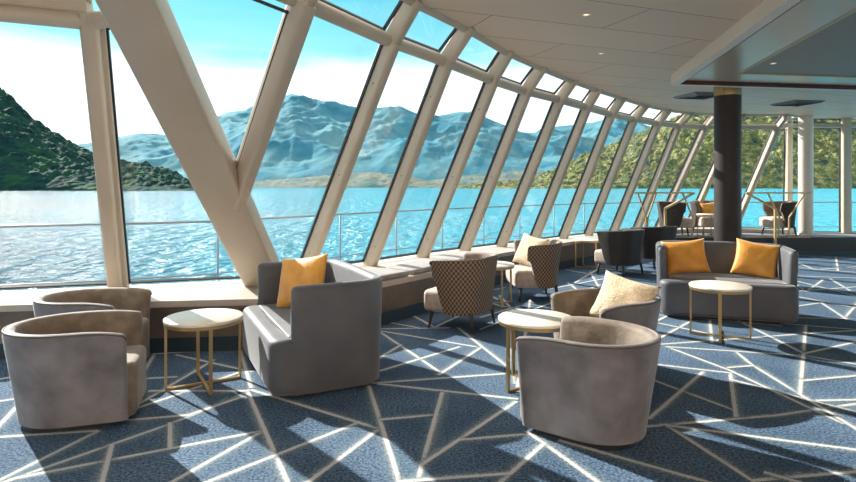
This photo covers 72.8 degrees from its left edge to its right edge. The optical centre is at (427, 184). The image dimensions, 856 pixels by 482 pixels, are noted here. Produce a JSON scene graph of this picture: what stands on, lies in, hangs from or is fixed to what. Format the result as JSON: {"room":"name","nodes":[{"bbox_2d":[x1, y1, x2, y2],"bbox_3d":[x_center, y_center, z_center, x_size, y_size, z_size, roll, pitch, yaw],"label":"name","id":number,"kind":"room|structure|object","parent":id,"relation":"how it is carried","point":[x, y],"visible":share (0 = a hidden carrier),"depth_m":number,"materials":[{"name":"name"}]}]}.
{"room":"ship interior","nodes":[
{"label":"ship interior","id":0,"kind":"room"},
{"bbox_2d":[0,255,855,481],"bbox_3d":[3.900,1.625,4.173,20.200,0.070,18.347,0,0,0],"label":"floor","id":1,"kind":"structure","parent":0,"point":[779,404],"depth_m":3.99,"materials":[{"name":"blue carpet"}]},
{"bbox_2d":[1,310,145,432],"bbox_3d":[-2.439,1.272,4.014,0.836,0.655,0.763,0,0,-18],"label":"tub chair","id":2,"kind":"object","parent":1,"relation":"on","point":[83,369],"visible":1,"depth_m":3.75,"materials":[{"name":"grey fabric"}]},
{"bbox_2d":[32,287,151,357],"bbox_3d":[-2.918,1.272,5.001,0.836,0.655,0.763,0,0,-3],"label":"tub chair","id":3,"kind":"object","parent":1,"relation":"on","point":[107,298],"visible":0.43,"depth_m":5.22,"materials":[{"name":"brown"}]},
{"bbox_2d":[163,308,242,395],"bbox_3d":[-1.800,1.326,4.660,0.600,0.548,0.600,0,0,-31],"label":"side table","id":4,"kind":"object","parent":1,"relation":"on","point":[210,319],"visible":1,"depth_m":4.56,"materials":[{"name":"white stone"}]},
{"bbox_2d":[242,259,381,396],"bbox_3d":[-1.046,1.167,5.102,0.948,0.865,1.516,0,0,-26],"label":"curved sofa","id":5,"kind":"object","parent":1,"relation":"on","point":[328,339],"visible":0.96,"depth_m":4.47,"materials":[{"name":"fabric"}]},
{"bbox_2d":[276,253,327,306],"bbox_3d":[-1.177,0.900,5.405,0.631,0.600,0.320,0,0,27],"label":"cushion","id":6,"kind":"object","parent":5,"relation":"on","point":[310,270],"visible":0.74,"depth_m":5.36,"materials":[{"name":"fabric"}]},
{"bbox_2d":[424,252,497,333],"bbox_3d":[0.404,1.196,6.592,0.712,0.812,0.885,0,0,30],"label":"armchair","id":7,"kind":"object","parent":1,"relation":"on","point":[465,287],"visible":1,"depth_m":6.26,"materials":[{"name":"fabric"}]},
{"bbox_2d":[493,261,514,308],"bbox_3d":[0.860,1.326,7.780,0.600,0.548,0.600,0,0,-20],"label":"side table","id":8,"kind":"object","parent":1,"relation":"on","point":[501,265],"visible":0.41,"depth_m":7.63,"materials":[{"name":"white stone"}]},
{"bbox_2d":[506,239,561,301],"bbox_3d":[1.516,1.196,8.251,0.712,0.812,0.885,0,0,-5],"label":"armchair","id":9,"kind":"object","parent":1,"relation":"on","point":[544,260],"visible":0.88,"depth_m":7.90,"materials":[{"name":"fabric"}]},
{"bbox_2d":[512,233,548,266],"bbox_3d":[1.459,0.940,8.279,0.331,0.547,0.544,0,0,-38],"label":"cushion","id":10,"kind":"object","parent":9,"relation":"on","point":[527,240],"visible":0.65,"depth_m":8.27,"materials":[{"name":"beige fabric"}]},
{"bbox_2d":[498,309,569,392],"bbox_3d":[0.860,1.326,4.620,0.600,0.548,0.600,0,0,-31],"label":"side table","id":11,"kind":"object","parent":1,"relation":"on","point":[525,320],"visible":0.72,"depth_m":4.50,"materials":[{"name":"white stone"}]},
{"bbox_2d":[515,316,660,450],"bbox_3d":[1.076,1.272,3.787,0.836,0.655,0.763,0,0,37],"label":"tub chair","id":12,"kind":"object","parent":1,"relation":"on","point":[592,386],"visible":1,"depth_m":3.52,"materials":[{"name":"brown"}]},
{"bbox_2d":[573,238,602,268],"bbox_3d":[3.140,1.326,11.300,0.600,0.548,0.600,0,0,-10],"label":"side table","id":13,"kind":"object","parent":1,"relation":"on","point":[581,240],"visible":0.67,"depth_m":11.24,"materials":[{"name":"gold metal"}]},
{"bbox_2d":[550,288,660,338],"bbox_3d":[1.569,1.272,4.976,0.836,0.655,0.763,0,0,-21],"label":"tub chair","id":14,"kind":"object","parent":1,"relation":"on","point":[572,302],"visible":0.34,"depth_m":4.83,"materials":[{"name":"brown"}]},
{"bbox_2d":[588,270,660,317],"bbox_3d":[1.660,0.990,4.930,0.576,0.545,0.348,0,0,44],"label":"cushion","id":15,"kind":"object","parent":14,"relation":"on","point":[615,290],"visible":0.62,"depth_m":4.91,"materials":[{"name":"beige fabric"}]},
{"bbox_2d":[594,229,644,276],"bbox_3d":[3.470,1.196,10.437,0.885,0.812,0.712,0,0,-37],"label":"armchair","id":16,"kind":"object","parent":1,"relation":"on","point":[618,248],"visible":1,"depth_m":10.14,"materials":[{"name":"fabric"}]},
{"bbox_2d":[630,226,677,269],"bbox_3d":[4.427,1.196,11.336,0.885,0.812,0.712,0,0,-27],"label":"armchair","id":17,"kind":"object","parent":1,"relation":"on","point":[652,235],"visible":0.63,"depth_m":11.01,"materials":[{"name":"fabric"}]},
{"bbox_2d":[689,280,751,343],"bbox_3d":[3.080,1.326,6.120,0.600,0.548,0.600,0,0,26],"label":"side table","id":18,"kind":"object","parent":1,"relation":"on","point":[707,286],"visible":1,"depth_m":5.99,"materials":[{"name":"white stone"}]},
{"bbox_2d":[656,240,798,323],"bbox_3d":[3.651,1.167,7.204,1.516,0.865,0.948,0,0,19],"label":"curved sofa","id":19,"kind":"object","parent":1,"relation":"on","point":[776,300],"visible":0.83,"depth_m":6.86,"materials":[{"name":"grey"}]},
{"bbox_2d":[662,238,710,273],"bbox_3d":[3.322,0.925,7.479,0.581,0.533,0.300,0,0,14],"label":"cushion","id":20,"kind":"object","parent":19,"relation":"on","point":[685,256],"visible":0.98,"depth_m":7.42,"materials":[{"name":"orange fabric"}]},
{"bbox_2d":[730,238,780,278],"bbox_3d":[4.080,0.925,7.224,0.566,0.554,0.305,0,0,32],"label":"cushion","id":21,"kind":"object","parent":19,"relation":"on","point":[756,259],"visible":1,"depth_m":7.17,"materials":[{"name":"fabric"}]},
{"bbox_2d":[714,87,741,241],"bbox_3d":[4.970,-0.024,9.620,0.450,3.248,0.450,0,0,0],"label":"round column","id":22,"kind":"structure","parent":1,"relation":"on","point":[727,100],"depth_m":9.45,"materials":[{"name":"brown metal"}]},
{"bbox_2d":[698,238,764,242],"bbox_3d":[6.900,1.400,13.023,1.500,0.400,0.345,0,0,0],"label":"step","id":23,"kind":"structure","parent":1,"relation":"on","point":[754,240],"depth_m":13.16,"materials":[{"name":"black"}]},
{"bbox_2d":[676,238,855,250],"bbox_3d":[8.925,1.400,13.875,8.750,0.400,1.350,0,0,0],"label":"platform","id":24,"kind":"object","parent":1,"relation":"on","point":[797,244],"visible":0.1,"depth_m":13.20,"materials":[{"name":"black"}]},
{"bbox_2d":[676,233,855,237],"bbox_3d":[8.975,1.195,13.865,8.650,0.010,1.270,0,0,0],"label":"floor","id":25,"kind":"structure","parent":24,"relation":"on","point":[744,235],"depth_m":13.67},
{"bbox_2d":[656,201,690,235],"bbox_3d":[5.784,0.786,13.702,0.712,0.812,0.745,0,0,7],"label":"armchair","id":26,"kind":"object","parent":25,"relation":"on","point":[675,213],"visible":0.79,"depth_m":13.42,"materials":[{"name":"brown fabric"}]},
{"bbox_2d":[690,200,713,234],"bbox_3d":[6.920,0.786,14.056,1.085,0.812,0.712,0,0,0],"label":"armchair","id":27,"kind":"object","parent":25,"relation":"on","point":[696,208],"visible":0.4,"depth_m":13.95,"materials":[{"name":"brown fabric"}]},
{"bbox_2d":[700,202,713,216],"bbox_3d":[6.780,0.590,13.930,0.468,0.444,0.263,0,0,-8],"label":"cushion","id":28,"kind":"object","parent":27,"relation":"on","point":[708,208],"visible":0.51,"depth_m":13.87,"materials":[{"name":"fabric"}]},
{"bbox_2d":[696,213,713,236],"bbox_3d":[6.470,0.930,13.420,0.480,0.521,0.480,0,0,-45],"label":"side table","id":29,"kind":"object","parent":25,"relation":"on","point":[698,214],"visible":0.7,"depth_m":13.31,"materials":[{"name":"gold metal"}]},
{"bbox_2d":[759,201,797,235],"bbox_3d":[8.316,0.786,13.722,0.712,0.812,0.745,0,0,-6],"label":"armchair","id":30,"kind":"object","parent":25,"relation":"on","point":[784,208],"visible":0.88,"depth_m":13.51,"materials":[{"name":"brown fabric"}]},
{"bbox_2d":[797,115,814,234],"bbox_3d":[9.020,-0.230,13.850,0.350,2.840,0.350,0,0,0],"label":"round column","id":31,"kind":"structure","parent":25,"relation":"on","point":[805,122],"depth_m":13.72,"materials":[{"name":"beige paint"}]},
{"bbox_2d":[797,251,855,254],"bbox_3d":[8.900,1.550,13.192,8.600,0.100,0.016,0,0,0],"label":"platform","id":32,"kind":"object","parent":24,"relation":"attached to","point":[799,252],"visible":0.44,"depth_m":13.19,"materials":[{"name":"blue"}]},
{"bbox_2d":[745,192,810,243],"bbox_3d":[7.986,0.880,13.160,1.488,1.440,0.223,0,0,0],"label":"handrail","id":33,"kind":"object","parent":1,"relation":"on","point":[776,213],"visible":0.96,"depth_m":13.21,"materials":[{"name":"brown metal"}]},
{"bbox_2d":[419,0,855,118],"bbox_3d":[3.750,-1.710,4.700,20.500,0.120,19.400,0,0,0],"label":"ceiling","id":34,"kind":"structure","parent":0,"point":[643,43],"depth_m":6.58,"materials":[{"name":"white paint"}]},
{"bbox_2d":[276,0,776,129],"bbox_3d":[3.073,-1.508,8.678,10.252,0.425,10.044,0,0,0],"label":"trim","id":35,"kind":"structure","parent":34,"relation":"attached to","point":[324,11],"depth_m":6.26,"materials":[{"name":"beige metal"}]},
{"bbox_2d":[319,0,402,30],"bbox_3d":[-0.579,-1.578,4.814,0.774,0.278,1.309,0,0,0],"label":"window","id":36,"kind":"structure","parent":35,"relation":"attached to","point":[400,2],"depth_m":5.24,"materials":[{"name":"black"}]},
{"bbox_2d":[404,28,456,52],"bbox_3d":[-0.015,-1.579,5.821,0.732,0.278,1.064,0,0,0],"label":"window","id":37,"kind":"structure","parent":35,"relation":"attached to","point":[454,30],"depth_m":6.17,"materials":[{"name":"black"}]},
{"bbox_2d":[457,52,499,72],"bbox_3d":[0.542,-1.576,6.833,0.771,0.279,1.282,0,0,0],"label":"window","id":38,"kind":"structure","parent":35,"relation":"attached to","point":[497,53],"depth_m":7.27,"materials":[{"name":"black"}]},
{"bbox_2d":[501,68,533,84],"bbox_3d":[1.159,-1.576,7.836,0.740,0.277,1.087,0,0,0],"label":"window","id":39,"kind":"structure","parent":35,"relation":"attached to","point":[531,69],"depth_m":8.23,"materials":[{"name":"black"}]},
{"bbox_2d":[535,81,565,93],"bbox_3d":[1.803,-1.571,8.730,0.846,0.274,0.967,0,0,0],"label":"window","id":40,"kind":"structure","parent":35,"relation":"attached to","point":[563,82],"depth_m":9.17,"materials":[{"name":"black"}]},
{"bbox_2d":[568,90,590,101],"bbox_3d":[2.453,-1.559,9.687,0.817,0.276,0.850,0,0,0],"label":"window","id":41,"kind":"structure","parent":35,"relation":"attached to","point":[589,91],"depth_m":10.07,"materials":[{"name":"black"}]},
{"bbox_2d":[594,98,615,109],"bbox_3d":[3.168,-1.562,10.624,0.886,0.271,0.975,0,0,0],"label":"window","id":42,"kind":"structure","parent":35,"relation":"attached to","point":[612,102],"depth_m":11.03,"materials":[{"name":"black"}]},
{"bbox_2d":[618,105,639,115],"bbox_3d":[3.952,-1.567,11.546,0.962,0.277,0.954,0,0,0],"label":"window","id":43,"kind":"structure","parent":35,"relation":"attached to","point":[638,106],"depth_m":11.95,"materials":[{"name":"black"}]},
{"bbox_2d":[641,111,661,119],"bbox_3d":[4.713,-1.558,12.398,0.994,0.283,0.770,0,0,0],"label":"window","id":44,"kind":"structure","parent":35,"relation":"attached to","point":[659,113],"depth_m":12.74,"materials":[{"name":"black"}]},
{"bbox_2d":[665,114,683,122],"bbox_3d":[5.486,-1.558,13.056,0.892,0.284,0.484,0,0,0],"label":"window","id":45,"kind":"structure","parent":35,"relation":"attached to","point":[678,118],"depth_m":13.26,"materials":[{"name":"black"}]},
{"bbox_2d":[742,116,781,124],"bbox_3d":[7.772,-1.543,13.658,1.161,0.282,0.107,0,0,0],"label":"window","id":46,"kind":"structure","parent":35,"relation":"attached to","point":[780,116],"depth_m":13.68,"materials":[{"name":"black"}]},
{"bbox_2d":[401,0,800,117],"bbox_3d":[3.599,-1.665,8.601,10.751,0.116,10.674,0,0,0],"label":"trim","id":47,"kind":"structure","parent":34,"relation":"attached to","point":[425,9],"depth_m":7.56,"materials":[{"name":"beige metal"}]},
{"bbox_2d":[673,92,713,99],"bbox_3d":[4.987,-1.639,10.633,0.680,0.047,0.680,0,0,-10],"label":"ceiling vent","id":48,"kind":"object","parent":34,"relation":"in","point":[693,95],"visible":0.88,"depth_m":10.62,"materials":[{"name":"grey metal"}]},
{"bbox_2d":[671,0,855,90],"bbox_3d":[6.640,-1.575,4.537,9.199,0.150,10.667,0,0,0],"label":"ceiling","id":49,"kind":"structure","parent":34,"relation":"attached to","point":[812,43],"depth_m":6.77,"materials":[{"name":"beige paint"}]},
{"bbox_2d":[781,116,792,128],"bbox_3d":[8.550,-1.480,13.900,0.785,0.380,0.785,0,0,0],"label":"trim","id":50,"kind":"structure","parent":34,"relation":"attached to","point":[789,123],"depth_m":13.90,"materials":[{"name":"white metal"}]},
{"bbox_2d":[769,100,825,106],"bbox_3d":[7.380,-1.639,11.600,0.680,0.047,0.680,0,0,-10],"label":"ceiling vent","id":51,"kind":"object","parent":34,"relation":"in","point":[797,103],"visible":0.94,"depth_m":11.50,"materials":[{"name":"grey metal"}]},
{"bbox_3d":[-3.660,-1.615,3.960,3.080,0.230,1.720,0,0,0],"label":"trim","id":52,"kind":"structure","parent":34,"relation":"attached to","visible":0},
{"bbox_2d":[0,0,108,28],"bbox_3d":[-3.625,-1.416,4.275,3.008,0.273,1.177,0,0,0],"label":"trim","id":53,"kind":"structure","parent":52,"relation":"attached to","point":[52,13],"depth_m":4.64,"materials":[{"name":"beige metal"}]},
{"bbox_2d":[684,232,855,233],"bbox_3d":[8.700,1.590,14.150,9.200,0.820,1.800,0,0,0],"label":"wall","id":54,"kind":"structure","parent":0,"point":[684,232],"depth_m":14.41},
{"bbox_2d":[78,10,128,286],"bbox_3d":[-3.030,-0.138,5.466,0.674,2.637,1.555,0,0,0],"label":"window mullion","id":55,"kind":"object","parent":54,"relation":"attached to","point":[94,47],"depth_m":5.30,"materials":[{"name":"beige metal"}]},
{"bbox_2d":[237,0,288,165],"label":"window","id":56,"kind":"structure","parent":54,"relation":"in","point":[258,1],"depth_m":4.41,"materials":[{"name":"black"}]},
{"bbox_2d":[233,0,317,210],"bbox_3d":[-1.257,-0.751,4.807,1.346,1.997,1.586,0,0,0],"label":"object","id":57,"kind":"structure","parent":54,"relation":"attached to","point":[297,24],"depth_m":4.69,"materials":[{"name":"grey metal"}]},
{"bbox_2d":[303,0,422,257],"bbox_3d":[-0.845,-0.267,6.236,1.603,2.963,2.196,0,0,0],"label":"window mullion","id":58,"kind":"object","parent":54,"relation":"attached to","point":[403,19],"depth_m":5.91,"materials":[{"name":"grey metal"}]},
{"bbox_2d":[362,27,475,265],"bbox_3d":[-0.201,-0.269,7.051,1.407,2.959,2.025,0,0,0],"label":"trim","id":59,"kind":"structure","parent":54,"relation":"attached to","point":[459,40],"depth_m":6.84,"materials":[{"name":"grey metal"}]},
{"bbox_2d":[0,0,855,342],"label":"wall window","id":60,"kind":"structure","parent":54,"relation":"in","point":[397,296],"depth_m":5.06,"materials":[{"name":"beige metal"}]},
{"bbox_2d":[0,255,594,358],"bbox_3d":[-0.796,1.530,8.939,10.441,0.140,8.311,0,0,0],"label":"wall","id":61,"kind":"structure","parent":60,"relation":"attached to","point":[220,343],"depth_m":5.60,"materials":[{"name":"blue"}]},
{"bbox_2d":[0,233,597,311],"bbox_3d":[-0.975,1.130,9.150,10.850,0.060,8.800,0,0,0],"label":"trim ledge","id":62,"kind":"object","parent":60,"relation":"on","point":[229,292],"visible":0.27,"depth_m":5.99,"materials":[{"name":"beige"}]},
{"bbox_2d":[0,282,106,288],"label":"window","id":63,"kind":"structure","parent":62,"relation":"on","point":[86,283],"depth_m":6.01,"materials":[{"name":"black"}]},
{"bbox_2d":[106,28,239,283],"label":"window","id":64,"kind":"structure","parent":62,"relation":"on","point":[107,29],"depth_m":5.77,"materials":[{"name":"black"}]},
{"bbox_2d":[300,44,382,257],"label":"window","id":65,"kind":"structure","parent":62,"relation":"on","point":[380,45],"depth_m":6.12,"materials":[{"name":"black"}]},
{"bbox_2d":[368,268,408,280],"bbox_3d":[-0.717,1.061,6.744,0.973,0.076,1.051,0,0,0],"label":"bench cushion","id":66,"kind":"object","parent":62,"relation":"on","point":[384,273],"visible":0.38,"depth_m":6.86,"materials":[{"name":"white fabric"}]},
{"bbox_2d":[346,64,437,263],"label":"window","id":67,"kind":"structure","parent":62,"relation":"on","point":[436,65],"depth_m":7.07,"materials":[{"name":"black"}]},
{"bbox_2d":[386,259,436,274],"bbox_3d":[-0.087,1.061,7.617,0.894,0.076,1.094,0,0,0],"label":"bench cushion","id":68,"kind":"object","parent":62,"relation":"on","point":[419,266],"visible":0.55,"depth_m":7.33,"materials":[{"name":"white fabric"}]},
{"bbox_2d":[380,82,484,259],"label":"window","id":69,"kind":"structure","parent":62,"relation":"on","point":[483,84],"depth_m":8.20,"materials":[{"name":"black"}]},
{"bbox_2d":[429,251,472,259],"bbox_3d":[0.441,1.061,8.594,0.857,0.076,1.134,0,0,0],"label":"bench cushion","id":70,"kind":"object","parent":62,"relation":"on","point":[457,255],"visible":0.52,"depth_m":8.34,"materials":[{"name":"white fabric"}]},
{"bbox_2d":[431,94,519,252],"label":"window","id":71,"kind":"structure","parent":62,"relation":"on","point":[518,95],"depth_m":9.03,"materials":[{"name":"black"}]},
{"bbox_2d":[472,102,553,247],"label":"window","id":72,"kind":"structure","parent":62,"relation":"on","point":[550,107],"depth_m":9.82,"materials":[{"name":"black"}]},
{"bbox_2d":[508,109,580,242],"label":"window","id":73,"kind":"structure","parent":62,"relation":"on","point":[579,112],"depth_m":10.59,"materials":[{"name":"black"}]},
{"bbox_2d":[540,116,605,238],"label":"window","id":74,"kind":"structure","parent":62,"relation":"on","point":[605,116],"depth_m":11.53,"materials":[{"name":"black"}]},
{"bbox_2d":[569,121,628,235],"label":"window","id":75,"kind":"structure","parent":62,"relation":"on","point":[628,121],"depth_m":12.31,"materials":[{"name":"black"}]},
{"bbox_2d":[594,125,652,232],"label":"window","id":76,"kind":"structure","parent":62,"relation":"on","point":[652,125],"depth_m":13.03,"materials":[{"name":"black"}]},
{"bbox_2d":[415,51,513,257],"bbox_3d":[0.441,-0.270,8.052,1.269,2.951,1.836,0,0,0],"label":"trim","id":77,"kind":"structure","parent":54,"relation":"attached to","point":[500,64],"depth_m":7.94,"materials":[{"name":"grey metal"}]},
{"bbox_2d":[458,67,547,250],"bbox_3d":[1.091,-0.273,8.908,1.184,2.948,1.642,0,0,0],"label":"trim","id":78,"kind":"structure","parent":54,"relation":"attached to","point":[535,76],"depth_m":8.80,"materials":[{"name":"grey metal"}]},
{"bbox_2d":[495,80,578,246],"bbox_3d":[1.799,-0.268,9.776,1.196,2.932,1.339,0,0,0],"label":"trim","id":79,"kind":"structure","parent":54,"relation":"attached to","point":[567,88],"depth_m":9.61,"materials":[{"name":"grey metal"}]},
{"bbox_2d":[531,89,602,237],"bbox_3d":[2.484,-0.270,10.622,1.102,2.929,1.262,0,0,0],"label":"trim","id":80,"kind":"structure","parent":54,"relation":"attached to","point":[591,99],"depth_m":10.46,"materials":[{"name":"grey metal"}]},
{"bbox_2d":[559,97,627,238],"bbox_3d":[3.232,-0.276,11.471,1.096,2.932,1.114,0,0,0],"label":"trim","id":81,"kind":"structure","parent":54,"relation":"attached to","point":[617,105],"depth_m":11.40,"materials":[{"name":"grey metal"}]},
{"bbox_2d":[584,105,650,235],"bbox_3d":[4.003,-0.271,12.289,1.215,2.916,0.849,0,0,0],"label":"trim","id":82,"kind":"structure","parent":54,"relation":"attached to","point":[640,111],"depth_m":12.19,"materials":[{"name":"beige paint"}]},
{"bbox_2d":[611,109,672,230],"bbox_3d":[4.777,-0.273,13.028,1.220,2.915,0.723,0,0,0],"label":"trim","id":83,"kind":"structure","parent":54,"relation":"attached to","point":[663,116],"depth_m":12.94,"materials":[{"name":"beige paint"}]},
{"bbox_2d":[634,112,695,226],"bbox_3d":[5.508,-0.269,13.579,1.196,2.908,0.828,0,0,0],"label":"trim","id":84,"kind":"structure","parent":54,"relation":"attached to","point":[684,119],"depth_m":13.45,"materials":[{"name":"beige paint"}]},
{"bbox_2d":[656,116,713,226],"bbox_3d":[6.215,-0.259,13.954,1.159,2.895,1.086,0,0,0],"label":"trim","id":85,"kind":"structure","parent":54,"relation":"attached to","point":[710,120],"depth_m":13.73,"materials":[{"name":"beige paint"}]},
{"bbox_2d":[688,114,748,228],"bbox_3d":[7.007,-0.262,14.126,0.956,2.901,1.345,0,0,0],"label":"trim","id":86,"kind":"structure","parent":54,"relation":"attached to","point":[710,177],"depth_m":14.17,"materials":[{"name":"grey metal"}]},
{"bbox_2d":[677,227,793,232],"bbox_3d":[6.525,1.140,14.150,4.850,0.080,1.800,0,0,0],"label":"trim ledge","id":87,"kind":"object","parent":54,"relation":"on","point":[707,229],"visible":0.27,"depth_m":14.44,"materials":[{"name":"beige"}]},
{"bbox_2d":[619,128,673,230],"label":"window","id":88,"kind":"structure","parent":87,"relation":"on","point":[672,128],"depth_m":13.58,"materials":[{"name":"black"}]},
{"bbox_2d":[654,129,699,226],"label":"window","id":89,"kind":"structure","parent":87,"relation":"on","point":[699,129],"depth_m":13.90,"materials":[{"name":"black"}]},
{"bbox_2d":[688,159,713,217],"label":"window","id":90,"kind":"structure","parent":87,"relation":"on","point":[713,159],"depth_m":14.23,"materials":[{"name":"black"}]},
{"bbox_2d":[695,130,771,226],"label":"window","id":91,"kind":"structure","parent":87,"relation":"on","point":[771,130],"depth_m":14.11,"materials":[{"name":"black"}]},
{"bbox_2d":[742,128,784,228],"bbox_3d":[8.365,-0.150,14.288,0.978,2.510,1.114,0,0,0],"label":"window","id":92,"kind":"structure","parent":87,"relation":"on","point":[784,128],"depth_m":14.38,"materials":[{"name":"black"}]},
{"bbox_2d":[742,114,791,218],"bbox_3d":[8.107,-0.262,14.151,0.740,2.900,1.396,0,0,0],"label":"trim","id":93,"kind":"structure","parent":54,"relation":"attached to","point":[783,119],"depth_m":13.93,"materials":[{"name":"grey metal"}]},
{"bbox_2d":[785,126,792,229],"bbox_3d":[8.900,-0.135,14.300,0.130,2.770,0.140,0,0,0],"label":"trim","id":94,"kind":"structure","parent":54,"relation":"attached to","point":[789,130],"depth_m":14.23,"materials":[{"name":"white metal"}]},
{"bbox_2d":[793,119,839,122],"bbox_3d":[9.585,-1.580,14.360,1.230,0.120,0.030,0,0,0],"label":"window","id":95,"kind":"structure","parent":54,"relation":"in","point":[793,119],"depth_m":14.34,"materials":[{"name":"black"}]},
{"bbox_2d":[793,128,839,231],"bbox_3d":[9.585,-0.115,14.360,1.230,2.570,0.030,0,0,0],"label":"window","id":96,"kind":"structure","parent":54,"relation":"in","point":[793,128],"depth_m":14.35,"materials":[{"name":"black"}]},
{"bbox_2d":[793,123,855,127],"bbox_3d":[11.050,-1.460,14.300,4.300,0.110,0.130,0,0,0],"label":"trim","id":97,"kind":"structure","parent":54,"relation":"attached to","point":[795,125],"depth_m":14.23,"materials":[{"name":"white metal"}]},
{"bbox_2d":[840,118,851,232],"bbox_3d":[10.300,-0.195,14.300,0.200,2.890,0.160,0,0,0],"label":"trim","id":98,"kind":"structure","parent":54,"relation":"attached to","point":[846,131],"depth_m":14.22,"materials":[{"name":"white metal"}]},
{"label":"outside","id":99,"kind":"structure","parent":0,"visible":0},
{"bbox_2d":[0,87,193,190],"bbox_3d":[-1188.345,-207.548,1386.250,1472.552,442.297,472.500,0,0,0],"label":"wooded headland","id":100,"kind":"structure","parent":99,"point":[33,157],"depth_m":1264.02,"materials":[{"name":"green plant"}]},
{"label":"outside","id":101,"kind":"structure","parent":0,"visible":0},
{"bbox_2d":[77,94,649,180],"bbox_3d":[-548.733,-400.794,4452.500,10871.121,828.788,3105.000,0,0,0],"label":"mountains","id":102,"kind":"structure","parent":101,"point":[308,135],"depth_m":3633.52,"materials":[{"name":"blue stone"}]},
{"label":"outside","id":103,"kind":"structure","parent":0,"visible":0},
{"bbox_2d":[440,114,855,188],"bbox_3d":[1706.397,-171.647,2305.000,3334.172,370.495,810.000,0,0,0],"label":"hillside","id":104,"kind":"structure","parent":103,"point":[826,141],"depth_m":2051.70,"materials":[{"name":"green plant"}]},
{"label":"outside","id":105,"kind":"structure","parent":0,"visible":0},
{"bbox_2d":[0,188,855,290],"bbox_3d":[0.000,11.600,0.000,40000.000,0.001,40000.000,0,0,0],"label":"sea","id":106,"kind":"structure","parent":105,"point":[53,253],"depth_m":170.32,"materials":[{"name":"liquid"}]},
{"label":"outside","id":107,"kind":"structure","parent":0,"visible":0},
{"bbox_2d":[253,170,545,187],"bbox_3d":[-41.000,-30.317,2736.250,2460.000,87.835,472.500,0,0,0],"label":"hills","id":108,"kind":"structure","parent":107,"point":[367,179],"depth_m":2623.53,"materials":[{"name":"green plant"}]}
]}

